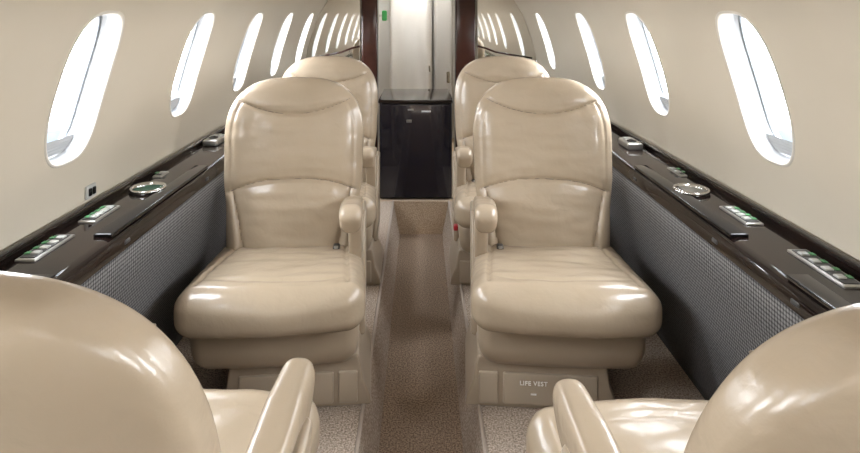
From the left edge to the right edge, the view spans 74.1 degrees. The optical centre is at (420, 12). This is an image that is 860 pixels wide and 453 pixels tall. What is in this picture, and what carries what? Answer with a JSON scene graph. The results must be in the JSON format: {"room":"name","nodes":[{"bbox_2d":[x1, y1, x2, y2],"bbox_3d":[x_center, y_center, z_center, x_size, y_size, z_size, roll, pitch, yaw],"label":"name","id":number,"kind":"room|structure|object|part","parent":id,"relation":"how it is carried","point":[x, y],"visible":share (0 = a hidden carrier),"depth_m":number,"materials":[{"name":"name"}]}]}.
{"room":"aircraft cabin","nodes":[
{"label":"aircraft cabin","id":0,"kind":"room"},
{"bbox_2d":[0,0,327,251],"bbox_3d":[-0.737,0.450,1.705,0.385,1.400,5.200,0,0,0],"label":"wall","id":1,"kind":"structure","parent":0,"point":[135,130],"depth_m":1.58,"materials":[{"name":"beige plastic"}]},
{"bbox_2d":[44,11,124,167],"bbox_3d":[-0.842,0.180,1.400,0.173,0.386,0.222,0,0,0],"label":"window","id":2,"kind":"structure","parent":1,"relation":"in","point":[78,130],"depth_m":1.48,"materials":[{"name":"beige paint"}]},
{"bbox_2d":[47,134,73,157],"bbox_3d":[-0.902,0.333,1.400,0.008,0.039,0.155,0,0,0],"label":"shade","id":3,"kind":"object","parent":2,"relation":"attached to","point":[63,147],"depth_m":1.43,"materials":[{"name":"grey fabric"}]},
{"bbox_2d":[85,182,95,199],"bbox_3d":[-0.885,0.478,1.530,0.012,0.036,0.044,0,0,0],"label":"outlet","id":4,"kind":"object","parent":1,"relation":"attached to","point":[90,190],"visible":1,"depth_m":1.52,"materials":[{"name":"grey plastic"}]},
{"bbox_2d":[169,11,215,117],"bbox_3d":[-0.842,0.180,2.050,0.173,0.386,0.222,0,0,0],"label":"window","id":5,"kind":"structure","parent":1,"relation":"in","point":[180,100],"depth_m":2.14,"materials":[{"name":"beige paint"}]},
{"bbox_2d":[171,97,179,109],"bbox_3d":[-0.902,0.333,2.050,0.008,0.039,0.155,0,0,0],"label":"shade","id":6,"kind":"object","parent":5,"relation":"attached to","point":[175,101],"depth_m":2.10,"materials":[{"name":"grey fabric"}]},
{"bbox_2d":[232,12,263,91],"bbox_3d":[-0.842,0.180,2.700,0.173,0.386,0.222,0,0,0],"label":"window","id":7,"kind":"structure","parent":1,"relation":"in","point":[248,42],"depth_m":2.79,"materials":[{"name":"white glass"}]},
{"bbox_2d":[270,12,293,76],"bbox_3d":[-0.842,0.180,3.350,0.173,0.386,0.222,0,0,0],"label":"window","id":8,"kind":"structure","parent":1,"relation":"in","point":[281,38],"depth_m":3.44,"materials":[{"name":"white glass"}]},
{"bbox_2d":[295,12,313,62],"bbox_3d":[-0.842,0.180,4.000,0.173,0.386,0.222,0,0,0],"label":"window","id":9,"kind":"structure","parent":1,"relation":"in","point":[305,30],"depth_m":4.09,"materials":[{"name":"white glass"}]},
{"bbox_2d":[379,0,453,137],"bbox_3d":[0.000,0.400,5.270,1.860,1.560,0.040,0,0,0],"label":"wall","id":10,"kind":"structure","parent":0,"point":[384,26],"depth_m":5.25,"materials":[{"name":"grey"}]},
{"bbox_2d":[176,138,704,452],"bbox_3d":[0.000,1.245,2.188,1.860,0.210,6.225,0,0,0],"label":"floor","id":11,"kind":"structure","parent":0,"point":[418,404],"depth_m":2.03,"materials":[{"name":"brown carpet"}]},
{"bbox_2d":[0,124,225,345],"bbox_3d":[-0.800,0.821,1.722,0.199,0.659,5.145,0,0,0],"label":"console","id":12,"kind":"object","parent":11,"relation":"on","point":[140,243],"visible":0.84,"depth_m":1.55,"materials":[{"name":"brown wood"}]},
{"bbox_3d":[-0.738,0.517,0.800,0.044,0.010,0.640,0,0,0],"label":"table lid","id":13,"kind":"part","parent":12,"relation":"part of","materials":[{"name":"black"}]},
{"bbox_3d":[-0.828,0.519,1.260,0.044,0.008,0.140,0,0,0],"label":"control panel","id":14,"kind":"part","parent":12,"relation":"part of","materials":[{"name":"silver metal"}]},
{"bbox_3d":[-0.828,0.519,1.470,0.044,0.008,0.120,0,0,0],"label":"control panel","id":15,"kind":"part","parent":12,"relation":"part of","materials":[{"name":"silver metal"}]},
{"bbox_3d":[-0.873,0.512,1.722,0.020,0.024,5.145,0,0,0],"label":"wall rail","id":16,"kind":"part","parent":12,"relation":"part of","materials":[{"name":"brown wood"}]},
{"bbox_3d":[-0.738,0.517,1.620,0.044,0.010,0.600,0,0,0],"label":"table lid","id":17,"kind":"part","parent":12,"relation":"part of","materials":[{"name":"black wood"}]},
{"bbox_3d":[-0.805,0.850,1.722,0.189,0.600,5.145,0,0,0],"label":"fabric panel","id":18,"kind":"part","parent":12,"relation":"part of","materials":[{"name":"grey fabric"}]},
{"bbox_3d":[-0.835,0.519,1.830,0.028,0.008,0.060,0,0,0],"label":"control panel","id":19,"kind":"part","parent":12,"relation":"part of","materials":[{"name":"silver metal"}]},
{"bbox_2d":[203,134,224,145],"bbox_3d":[-0.825,0.508,2.280,0.060,0.026,0.110,0,0,0],"label":"outlet","id":20,"kind":"object","parent":12,"relation":"attached to","point":[215,139],"depth_m":2.25,"materials":[{"name":"grey metal"}]},
{"bbox_2d":[0,271,319,452],"bbox_3d":[-0.406,0.685,0.828,0.538,0.929,0.795,0,0,2],"label":"passenger seat","id":21,"kind":"object","parent":11,"relation":"on","point":[82,370],"visible":1,"depth_m":0.48,"materials":[{"name":"leather"}]},
{"bbox_3d":[-0.439,0.570,0.638,0.476,0.561,0.258,0,0,2],"label":"backrest","id":22,"kind":"part","parent":21,"relation":"part of","materials":[{"name":"leather"}]},
{"bbox_2d":[203,389,319,452],"bbox_3d":[-0.429,0.835,0.957,0.443,0.132,0.524,0,0,2],"label":"seat cushion","id":23,"kind":"object","parent":21,"relation":"on","point":[236,413],"depth_m":1.11,"materials":[{"name":"leather"}]},
{"bbox_3d":[-0.187,0.564,0.755,0.054,0.096,0.244,0,0,2],"label":"armrest","id":24,"kind":"part","parent":21,"relation":"part of","materials":[{"name":"leather"}]},
{"bbox_2d":[174,77,370,406],"bbox_3d":[-0.416,0.691,1.798,0.542,0.918,0.652,0,0,-5],"label":"passenger seat","id":25,"kind":"object","parent":11,"relation":"on","point":[288,281],"visible":1,"depth_m":1.81,"materials":[{"name":"leather"}]},
{"bbox_2d":[174,244,365,338],"bbox_3d":[-0.424,0.803,1.741,0.512,0.136,0.527,0,0,-5],"label":"seat cushion","id":26,"kind":"object","parent":25,"relation":"on","point":[247,290],"depth_m":1.53,"materials":[{"name":"leather"}]},
{"bbox_3d":[-0.389,1.090,1.650,0.270,0.092,0.012,0,0,-5],"label":"door","id":27,"kind":"part","parent":25,"relation":"part of","materials":[{"name":"beige plastic"}]},
{"bbox_2d":[233,179,350,247],"bbox_3d":[-0.441,0.711,1.937,0.404,0.278,0.079,0,0,-5],"label":"lumbar cushion","id":28,"kind":"object","parent":25,"relation":"on","point":[268,213],"depth_m":1.93,"materials":[{"name":"leather"}]},
{"bbox_3d":[-0.445,0.575,1.984,0.486,0.551,0.142,0,0,-5],"label":"backrest","id":29,"kind":"part","parent":25,"relation":"part of","materials":[{"name":"leather"}]},
{"bbox_3d":[-0.228,0.638,1.885,0.073,0.101,0.354,0,0,-5],"label":"armrest","id":30,"kind":"part","parent":25,"relation":"part of","materials":[{"name":"leather"}]},
{"bbox_3d":[-0.200,0.845,1.940,0.026,0.349,0.277,0,0,-5],"label":"panel","id":31,"kind":"part","parent":25,"relation":"part of","materials":[{"name":"beige leather"}]},
{"bbox_2d":[283,56,382,284],"bbox_3d":[-0.434,0.681,2.551,0.542,0.938,0.662,0,0,-2],"label":"passenger seat","id":32,"kind":"object","parent":11,"relation":"on","point":[353,74],"visible":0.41,"depth_m":2.73,"materials":[{"name":"leather"}]},
{"bbox_3d":[-0.452,0.566,2.733,0.486,0.569,0.144,0,0,-2],"label":"backrest","id":33,"kind":"part","parent":32,"relation":"part of","materials":[{"name":"leather"}]},
{"bbox_2d":[363,137,368,146],"bbox_3d":[-0.451,0.707,2.687,0.404,0.286,0.072,0,0,-2],"label":"lumbar cushion","id":34,"kind":"object","parent":32,"relation":"on","point":[365,139],"depth_m":2.71,"materials":[{"name":"leather"}]},
{"bbox_2d":[360,181,375,227],"bbox_3d":[-0.445,0.804,2.492,0.512,0.134,0.527,0,0,-2],"label":"seat cushion","id":35,"kind":"object","parent":32,"relation":"on","point":[368,188],"depth_m":2.33,"materials":[{"name":"leather"}]},
{"bbox_3d":[-0.241,0.638,2.624,0.073,0.101,0.354,0,0,-2],"label":"armrest","id":36,"kind":"part","parent":32,"relation":"part of","materials":[{"name":"leather"}]},
{"bbox_3d":[-0.210,0.845,2.677,0.026,0.349,0.277,0,0,-2],"label":"panel","id":37,"kind":"part","parent":32,"relation":"part of","materials":[{"name":"beige leather"}]},
{"bbox_2d":[354,201,393,452],"bbox_3d":[-0.169,1.149,1.292,0.012,0.010,4.375,0,0,0],"label":"trim","id":38,"kind":"structure","parent":11,"relation":"on","point":[360,424],"depth_m":2.10,"materials":[{"name":"beige"}]},
{"bbox_2d":[390,0,431,88],"bbox_3d":[-0.090,0.390,5.125,0.380,1.500,0.210,0,0,0],"label":"locker","id":39,"kind":"object","parent":11,"relation":"on","point":[410,20],"visible":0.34,"depth_m":5.03,"materials":[{"name":"grey"}]},
{"bbox_2d":[378,89,452,197],"bbox_3d":[-0.034,0.842,3.764,0.461,0.613,0.530,0,0,0],"label":"base cabinet","id":40,"kind":"object","parent":11,"relation":"on","point":[415,125],"visible":0.99,"depth_m":3.50,"materials":[{"name":"brown wood"}]},
{"bbox_2d":[433,0,452,137],"bbox_3d":[0.200,0.390,5.141,0.180,1.500,0.177,0,0,0],"label":"locker","id":41,"kind":"object","parent":11,"relation":"on","point":[442,9],"visible":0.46,"depth_m":5.07,"materials":[{"name":"grey"}]},
{"bbox_2d":[448,201,487,452],"bbox_3d":[0.169,1.149,1.292,0.012,0.010,4.375,0,0,0],"label":"trim","id":42,"kind":"structure","parent":11,"relation":"on","point":[481,424],"depth_m":1.66,"materials":[{"name":"beige"}]},
{"bbox_2d":[449,56,549,284],"bbox_3d":[0.387,0.681,2.550,0.542,0.938,0.655,0,0,2],"label":"passenger seat","id":43,"kind":"object","parent":11,"relation":"on","point":[479,75],"visible":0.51,"depth_m":2.72,"materials":[{"name":"leather"}]},
{"bbox_3d":[0.163,0.845,2.677,0.026,0.349,0.277,0,0,2],"label":"panel","id":44,"kind":"part","parent":43,"relation":"part of","materials":[{"name":"beige leather"}]},
{"bbox_3d":[0.151,0.935,2.487,0.020,0.024,0.032,0,0,2],"label":"release handle","id":45,"kind":"part","parent":43,"relation":"part of","materials":[{"name":"red plastic"}]},
{"bbox_3d":[0.194,0.638,2.624,0.073,0.101,0.354,0,0,2],"label":"armrest","id":46,"kind":"part","parent":43,"relation":"part of","materials":[{"name":"leather"}]},
{"bbox_2d":[455,180,476,227],"bbox_3d":[0.398,0.804,2.492,0.512,0.134,0.526,0,0,2],"label":"seat cushion","id":47,"kind":"object","parent":43,"relation":"on","point":[465,190],"depth_m":2.30,"materials":[{"name":"leather"}]},
{"bbox_2d":[463,136,474,178],"bbox_3d":[0.404,0.707,2.689,0.404,0.286,0.078,0,0,2],"label":"armrest","id":48,"kind":"object","parent":43,"relation":"on","point":[467,140],"depth_m":2.69,"materials":[{"name":"leather"}]},
{"bbox_3d":[0.405,0.566,2.735,0.486,0.569,0.141,0,0,2],"label":"backrest","id":49,"kind":"part","parent":43,"relation":"part of","materials":[{"name":"leather"}]},
{"bbox_2d":[465,77,661,408],"bbox_3d":[0.400,0.691,1.798,0.540,0.918,0.655,0,0,4],"label":"passenger seat","id":50,"kind":"object","parent":11,"relation":"on","point":[552,301],"visible":1,"depth_m":1.77,"materials":[{"name":"leather"}]},
{"bbox_3d":[0.181,0.845,1.938,0.026,0.349,0.277,0,0,4],"label":"panel","id":51,"kind":"part","parent":50,"relation":"part of","materials":[{"name":"beige leather"}]},
{"bbox_3d":[0.209,0.638,1.883,0.073,0.101,0.354,0,0,4],"label":"armrest","id":52,"kind":"part","parent":50,"relation":"part of","materials":[{"name":"leather"}]},
{"bbox_3d":[0.425,0.575,1.982,0.486,0.551,0.144,0,0,4],"label":"backrest","id":53,"kind":"part","parent":50,"relation":"part of","materials":[{"name":"leather"}]},
{"bbox_2d":[485,179,603,246],"bbox_3d":[0.422,0.711,1.936,0.404,0.278,0.075,0,0,4],"label":"lumbar cushion","id":54,"kind":"object","parent":50,"relation":"on","point":[531,212],"depth_m":1.93,"materials":[{"name":"leather"}]},
{"bbox_3d":[0.373,1.090,1.649,0.270,0.092,0.012,0,0,4],"label":"door","id":55,"kind":"part","parent":50,"relation":"part of","materials":[{"name":"beige plastic"}]},
{"bbox_2d":[471,244,661,338],"bbox_3d":[0.407,0.803,1.742,0.512,0.136,0.527,0,0,4],"label":"seat cushion","id":56,"kind":"object","parent":50,"relation":"on","point":[556,290],"depth_m":1.53,"materials":[{"name":"leather"}]},
{"bbox_2d":[526,303,859,452],"bbox_3d":[0.435,0.688,0.804,0.511,0.924,0.781,0,0,-3],"label":"passenger seat","id":57,"kind":"object","parent":11,"relation":"on","point":[798,391],"visible":1,"depth_m":0.47,"materials":[{"name":"leather"}]},
{"bbox_3d":[0.224,0.582,0.726,0.054,0.096,0.259,0,0,-3],"label":"armrest","id":58,"kind":"part","parent":57,"relation":"part of","materials":[{"name":"leather"}]},
{"bbox_2d":[526,398,708,452],"bbox_3d":[0.449,0.835,0.929,0.468,0.136,0.528,0,0,-3],"label":"seat cushion","id":59,"kind":"object","parent":57,"relation":"on","point":[637,425],"depth_m":1.08,"materials":[{"name":"leather"}]},
{"bbox_3d":[0.468,0.572,0.609,0.457,0.556,0.258,0,0,-3],"label":"backrest","id":60,"kind":"part","parent":57,"relation":"part of","materials":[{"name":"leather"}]},
{"bbox_2d":[610,121,859,399],"bbox_3d":[0.800,0.821,1.722,0.199,0.659,5.145,0,0,0],"label":"console","id":61,"kind":"object","parent":11,"relation":"on","point":[728,274],"visible":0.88,"depth_m":1.47,"materials":[{"name":"brown wood"}]},
{"bbox_2d":[618,137,642,149],"bbox_3d":[0.815,0.508,2.220,0.060,0.026,0.110,0,0,0],"label":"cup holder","id":62,"kind":"object","parent":61,"relation":"attached to","point":[625,143],"depth_m":2.19,"materials":[{"name":"grey metal"}]},
{"bbox_3d":[0.835,0.519,1.860,0.024,0.008,0.100,0,0,0],"label":"control panel","id":63,"kind":"part","parent":61,"relation":"part of","materials":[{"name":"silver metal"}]},
{"bbox_3d":[0.738,0.517,1.620,0.044,0.010,0.600,0,0,0],"label":"table lid","id":64,"kind":"part","parent":61,"relation":"part of","materials":[{"name":"black wood"}]},
{"bbox_3d":[0.805,0.850,1.722,0.189,0.600,5.145,0,0,0],"label":"fabric panel","id":65,"kind":"part","parent":61,"relation":"part of","materials":[{"name":"grey fabric"}]},
{"bbox_3d":[0.873,0.512,1.722,0.020,0.024,5.145,0,0,0],"label":"wall rail","id":66,"kind":"part","parent":61,"relation":"part of","materials":[{"name":"brown wood"}]},
{"bbox_3d":[0.818,0.519,1.460,0.044,0.008,0.130,0,0,0],"label":"control panel","id":67,"kind":"part","parent":61,"relation":"part of","materials":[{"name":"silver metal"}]},
{"bbox_3d":[0.738,0.517,0.800,0.044,0.010,0.640,0,0,0],"label":"table lid","id":68,"kind":"part","parent":61,"relation":"part of","materials":[{"name":"black wood"}]},
{"bbox_3d":[0.820,0.519,1.160,0.044,0.008,0.170,0,0,0],"label":"control panel","id":69,"kind":"part","parent":61,"relation":"part of","materials":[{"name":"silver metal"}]},
{"bbox_2d":[360,0,535,61],"bbox_3d":[0.000,0.402,4.325,1.860,1.537,0.040,0,0,0],"label":"wall","id":70,"kind":"structure","parent":0,"point":[360,0],"depth_m":4.30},
{"bbox_2d":[306,0,359,60],"bbox_3d":[-0.662,0.035,4.292,0.409,0.656,0.023,0,0,0],"label":"wall mirror","id":71,"kind":"object","parent":70,"relation":"attached to","point":[336,31],"visible":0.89,"depth_m":4.29,"materials":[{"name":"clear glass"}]},
{"bbox_3d":[-0.647,0.295,4.287,0.378,0.104,0.014,0,0,0],"label":"trim","id":72,"kind":"part","parent":71,"relation":"part of","materials":[{"name":"brown wood"}]},
{"bbox_2d":[379,10,386,20],"bbox_3d":[-0.295,0.020,4.365,0.068,0.080,0.024,0,0,0],"label":"exit sign","id":73,"kind":"object","parent":70,"relation":"attached to","point":[384,12],"visible":1,"depth_m":4.36,"materials":[{"name":"green plastic"}]},
{"bbox_2d":[362,0,474,150],"bbox_3d":[-0.019,0.390,4.292,0.852,1.520,0.077,0,0,0],"label":"door frame","id":74,"kind":"structure","parent":70,"relation":"in","point":[464,10],"depth_m":4.26,"materials":[{"name":"brown wood"}]},
{"bbox_2d":[477,0,535,59],"bbox_3d":[0.644,0.027,4.292,0.444,0.672,0.023,0,0,0],"label":"wall mirror","id":75,"kind":"object","parent":70,"relation":"attached to","point":[502,28],"visible":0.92,"depth_m":4.29,"materials":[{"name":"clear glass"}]},
{"bbox_3d":[0.630,0.295,4.287,0.413,0.104,0.014,0,0,0],"label":"trim","id":76,"kind":"part","parent":75,"relation":"part of","materials":[{"name":"brown wood"}]},
{"bbox_2d":[514,0,859,262],"bbox_3d":[0.737,0.450,1.705,0.385,1.400,5.200,0,0,0],"label":"wall","id":77,"kind":"structure","parent":0,"point":[813,45],"depth_m":1.53,"materials":[{"name":"beige plastic"}]},
{"bbox_2d":[535,12,555,69],"bbox_3d":[0.842,0.180,3.750,0.173,0.386,0.222,0,0,0],"label":"window","id":78,"kind":"structure","parent":77,"relation":"in","point":[548,45],"depth_m":3.84,"materials":[{"name":"white glass"}]},
{"bbox_2d":[575,12,605,90],"bbox_3d":[0.842,0.180,2.760,0.173,0.386,0.222,0,0,0],"label":"window","id":79,"kind":"structure","parent":77,"relation":"in","point":[595,61],"depth_m":2.85,"materials":[{"name":"white glass"}]},
{"bbox_2d":[625,11,669,116],"bbox_3d":[0.842,0.180,2.070,0.173,0.386,0.222,0,0,0],"label":"window","id":80,"kind":"structure","parent":77,"relation":"in","point":[638,31],"depth_m":2.16,"materials":[{"name":"white glass"}]},
{"bbox_2d":[660,96,668,108],"bbox_3d":[0.902,0.333,2.070,0.008,0.039,0.155,0,0,0],"label":"shade","id":81,"kind":"object","parent":80,"relation":"attached to","point":[664,104],"depth_m":2.12,"materials":[{"name":"grey fabric"}]},
{"bbox_2d":[715,11,794,166],"bbox_3d":[0.842,0.180,1.410,0.173,0.386,0.222,0,0,0],"label":"window","id":82,"kind":"structure","parent":77,"relation":"in","point":[761,130],"depth_m":1.49,"materials":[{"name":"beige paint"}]},
{"bbox_2d":[766,133,791,156],"bbox_3d":[0.902,0.333,1.410,0.008,0.039,0.155,0,0,0],"label":"shade","id":83,"kind":"object","parent":82,"relation":"attached to","point":[776,146],"depth_m":1.44,"materials":[{"name":"grey fabric"}]}
]}

